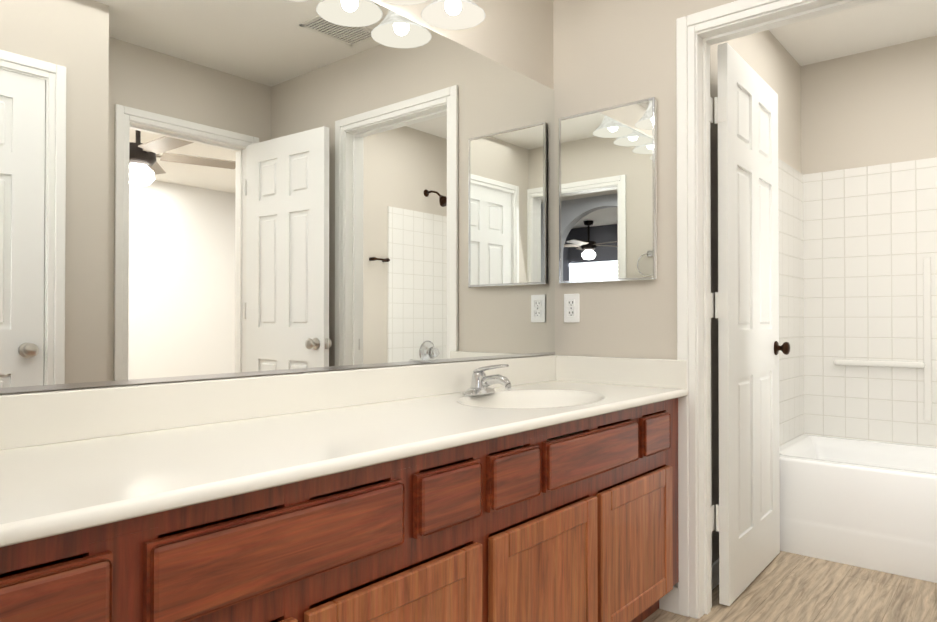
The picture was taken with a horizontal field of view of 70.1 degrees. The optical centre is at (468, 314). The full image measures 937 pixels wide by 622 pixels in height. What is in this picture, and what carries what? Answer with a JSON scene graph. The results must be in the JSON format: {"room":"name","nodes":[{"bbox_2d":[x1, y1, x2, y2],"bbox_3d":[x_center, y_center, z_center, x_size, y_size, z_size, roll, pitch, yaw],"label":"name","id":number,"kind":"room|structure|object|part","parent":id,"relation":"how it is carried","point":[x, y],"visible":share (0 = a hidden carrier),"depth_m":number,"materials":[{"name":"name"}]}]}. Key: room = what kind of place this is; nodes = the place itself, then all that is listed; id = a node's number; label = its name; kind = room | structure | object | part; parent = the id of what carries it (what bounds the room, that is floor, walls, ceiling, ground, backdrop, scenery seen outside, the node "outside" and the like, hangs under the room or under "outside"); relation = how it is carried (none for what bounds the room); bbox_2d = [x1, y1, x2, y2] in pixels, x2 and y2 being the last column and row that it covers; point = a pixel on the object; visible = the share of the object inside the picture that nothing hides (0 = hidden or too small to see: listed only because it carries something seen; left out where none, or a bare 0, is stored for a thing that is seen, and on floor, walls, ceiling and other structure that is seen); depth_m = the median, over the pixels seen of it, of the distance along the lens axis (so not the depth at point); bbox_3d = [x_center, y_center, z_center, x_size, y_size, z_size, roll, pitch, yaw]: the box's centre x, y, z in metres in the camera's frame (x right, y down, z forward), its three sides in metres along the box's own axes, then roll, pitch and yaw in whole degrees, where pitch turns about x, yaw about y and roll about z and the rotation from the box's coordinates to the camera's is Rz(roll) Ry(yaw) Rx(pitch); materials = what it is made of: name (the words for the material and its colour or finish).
{"room":"bathroom","nodes":[
{"label":"bathroom","id":0,"kind":"room"},
{"bbox_2d":[0,0,553,394],"bbox_3d":[0.121,-0.160,2.528,0.120,2.430,4.156,0,-1,40],"label":"wall","id":1,"kind":"structure","parent":0,"point":[516,35],"depth_m":2.48,"materials":[{"name":"paint"}]},
{"bbox_2d":[0,352,554,393],"bbox_3d":[-0.367,0.147,1.841,0.008,0.010,2.227,0,-1,40],"label":"frame","id":2,"kind":"object","parent":1,"relation":"attached to","point":[96,384],"visible":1,"depth_m":1.59,"materials":[{"name":"silver metal"}]},
{"bbox_2d":[0,0,554,387],"bbox_3d":[-0.368,-0.385,1.846,0.006,1.065,2.227,0,-1,40],"label":"wall mirror","id":3,"kind":"object","parent":1,"relation":"attached to","point":[195,187],"visible":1,"depth_m":1.66,"materials":[{"name":"white mirror"}]},
{"bbox_2d":[380,0,484,29],"bbox_3d":[-0.406,-1.045,1.641,0.219,0.243,1.335,0,-1,40],"label":"sconce","id":4,"kind":"object","parent":1,"relation":"attached to","point":[453,14],"visible":0.98,"depth_m":2.09,"materials":[{"name":"white glass"}]},
{"bbox_2d":[553,0,736,586],"bbox_3d":[0.894,-0.162,2.322,1.331,2.430,0.120,0,-1,40],"label":"wall","id":5,"kind":"structure","parent":0,"point":[608,53],"depth_m":2.50,"materials":[{"name":"paint"}]},
{"bbox_2d":[564,294,579,322],"bbox_3d":[0.408,-0.026,2.642,0.070,0.114,0.009,0,-1,40],"label":"outlet","id":6,"kind":"object","parent":5,"relation":"attached to","point":[571,309],"visible":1,"depth_m":2.64,"materials":[{"name":"white plastic"}]},
{"bbox_2d":[559,97,656,283],"bbox_3d":[0.523,-0.455,2.541,0.406,0.660,0.023,0,-1,40],"label":"medicine cabinet mirror","id":7,"kind":"object","parent":5,"relation":"attached to","point":[606,197],"depth_m":2.52,"materials":[{"name":"white mirror"}]},
{"bbox_3d":[0.517,-0.455,2.534,0.406,0.660,0.006,0,-1,40],"label":"medicine cabinet mirror frame","id":8,"kind":"part","parent":7,"relation":"part of","materials":[{"name":"silver metal"}]},
{"bbox_3d":[0.525,-0.455,2.543,0.398,0.652,0.017,0,-1,40],"label":"medicine cabinet mirror body","id":9,"kind":"part","parent":7,"relation":"part of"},
{"bbox_2d":[676,0,878,618],"bbox_3d":[1.116,0.000,2.139,0.863,2.103,0.158,0,-1,40],"label":"door frame","id":10,"kind":"structure","parent":5,"relation":"attached to","point":[698,34],"depth_m":2.33,"materials":[{"name":"white wood"}]},
{"bbox_2d":[714,43,789,605],"bbox_3d":[1.139,0.034,2.689,0.152,2.030,0.722,0,-1,38],"label":"door","id":11,"kind":"structure","parent":10,"relation":"attached to","point":[747,316],"depth_m":2.59,"materials":[{"name":"white wood"}]},
{"bbox_3d":[1.335,0.146,2.934,0.152,0.062,0.092,0,-1,38],"label":"knob","id":12,"kind":"part","parent":11,"relation":"part of","materials":[{"name":"brown metal"}]},
{"bbox_2d":[710,30,800,562],"bbox_3d":[1.162,-0.153,3.271,0.525,2.430,1.680,0,-1,40],"label":"wall","id":13,"kind":"structure","parent":0,"point":[769,59],"depth_m":3.00,"materials":[{"name":"paint"}]},
{"bbox_2d":[659,559,718,613],"bbox_3d":[0.859,1.000,1.397,1.547,0.090,3.142,0,-1,40],"label":"baseboard","id":14,"kind":"structure","parent":13,"relation":"attached to","point":[668,601],"depth_m":2.38,"materials":[{"name":"white wood"}]},
{"bbox_2d":[778,158,803,446],"bbox_3d":[1.579,-0.059,3.350,0.012,1.417,0.759,0,-1,40],"label":"wall","id":15,"kind":"structure","parent":13,"relation":"attached to","point":[791,302],"depth_m":3.44,"materials":[{"name":"white tile"}]},
{"bbox_2d":[642,551,936,621],"bbox_3d":[0.717,1.075,-0.683,5.900,0.100,8.700,0,-1,40],"label":"floor","id":16,"kind":"structure","parent":0,"point":[783,586],"depth_m":2.49,"materials":[{"name":"brown wood"}]},
{"bbox_2d":[0,355,687,621],"bbox_3d":[-0.157,0.600,1.658,0.558,0.894,2.232,0,-1,40],"label":"bathroom vanity","id":17,"kind":"object","parent":16,"relation":"on","point":[544,489],"visible":1,"depth_m":1.36,"materials":[{"name":"brown wood"}]},
{"bbox_3d":[-0.532,0.378,0.814,0.020,0.126,0.185,0,-1,40],"label":"drawer","id":18,"kind":"part","parent":17,"relation":"part of","materials":[{"name":"brown wood"}]},
{"bbox_3d":[-0.286,0.381,1.109,0.020,0.126,0.492,0,-1,40],"label":"drawer","id":19,"kind":"part","parent":17,"relation":"part of","materials":[{"name":"brown wood"}]},
{"bbox_3d":[-0.442,0.710,0.919,0.020,0.419,0.485,0,-1,40],"label":"door","id":20,"kind":"part","parent":17,"relation":"part of","materials":[{"name":"brown wood"}]},
{"bbox_3d":[-0.124,0.713,1.300,0.020,0.419,0.464,0,-1,40],"label":"door","id":21,"kind":"part","parent":17,"relation":"part of","materials":[{"name":"brown wood"}]},
{"bbox_3d":[-0.039,0.384,1.404,0.020,0.126,0.200,0,-1,40],"label":"drawer","id":22,"kind":"part","parent":17,"relation":"part of","materials":[{"name":"brown wood"}]},
{"bbox_2d":[462,364,511,395],"bbox_3d":[0.074,0.206,2.131,0.156,0.100,0.156,0,-1,40],"label":"faucet","id":23,"kind":"object","parent":17,"relation":"on","point":[481,381],"visible":1,"depth_m":2.13,"materials":[{"name":"silver metal"}]},
{"bbox_3d":[0.111,0.385,1.583,0.020,0.126,0.197,0,-1,40],"label":"drawer","id":24,"kind":"part","parent":17,"relation":"part of","materials":[{"name":"brown wood"}]},
{"bbox_3d":[0.202,0.717,1.690,0.020,0.419,0.475,0,-1,40],"label":"door","id":25,"kind":"part","parent":17,"relation":"part of","materials":[{"name":"brown wood"}]},
{"bbox_3d":[0.358,0.388,1.879,0.020,0.126,0.512,0,-1,40],"label":"drawer","id":26,"kind":"part","parent":17,"relation":"part of","materials":[{"name":"brown wood"}]},
{"bbox_3d":[0.528,0.720,2.079,0.020,0.419,0.493,0,-1,40],"label":"door","id":27,"kind":"part","parent":17,"relation":"part of","materials":[{"name":"brown wood"}]},
{"bbox_3d":[0.612,0.391,2.182,0.020,0.126,0.199,0,-1,40],"label":"drawer","id":28,"kind":"part","parent":17,"relation":"part of","materials":[{"name":"brown wood"}]},
{"bbox_2d":[779,434,936,582],"bbox_3d":[2.129,0.851,2.889,1.431,0.415,0.767,0,-1,40],"label":"bathtub","id":29,"kind":"object","parent":16,"relation":"on","point":[872,505],"visible":1,"depth_m":2.85,"materials":[{"name":"white ceramic"}]},
{"bbox_2d":[769,0,936,65],"bbox_3d":[0.717,-1.454,-0.660,5.900,0.100,8.700,0,-1,40],"label":"ceiling","id":30,"kind":"structure","parent":0,"point":[879,24],"depth_m":3.21,"materials":[{"name":"paint"}]},
{"bbox_2d":[801,36,936,174],"bbox_3d":[2.491,-0.154,3.176,1.635,2.430,0.120,0,-1,40],"label":"wall","id":31,"kind":"structure","parent":0,"point":[872,107],"depth_m":3.45,"materials":[{"name":"paint"}]},
{"bbox_2d":[803,157,936,446],"bbox_3d":[2.372,-0.060,3.189,1.434,1.417,0.012,0,-1,40],"label":"wall","id":32,"kind":"structure","parent":31,"relation":"attached to","point":[870,236],"depth_m":3.44,"materials":[{"name":"white tile"}]},
{"bbox_2d":[834,257,931,420],"bbox_3d":[2.092,0.120,3.391,0.425,0.805,0.035,0,-1,40],"label":"grab bar","id":33,"kind":"object","parent":32,"relation":"attached to","point":[926,364],"visible":0.98,"depth_m":3.27,"materials":[{"name":"white"}]}
]}

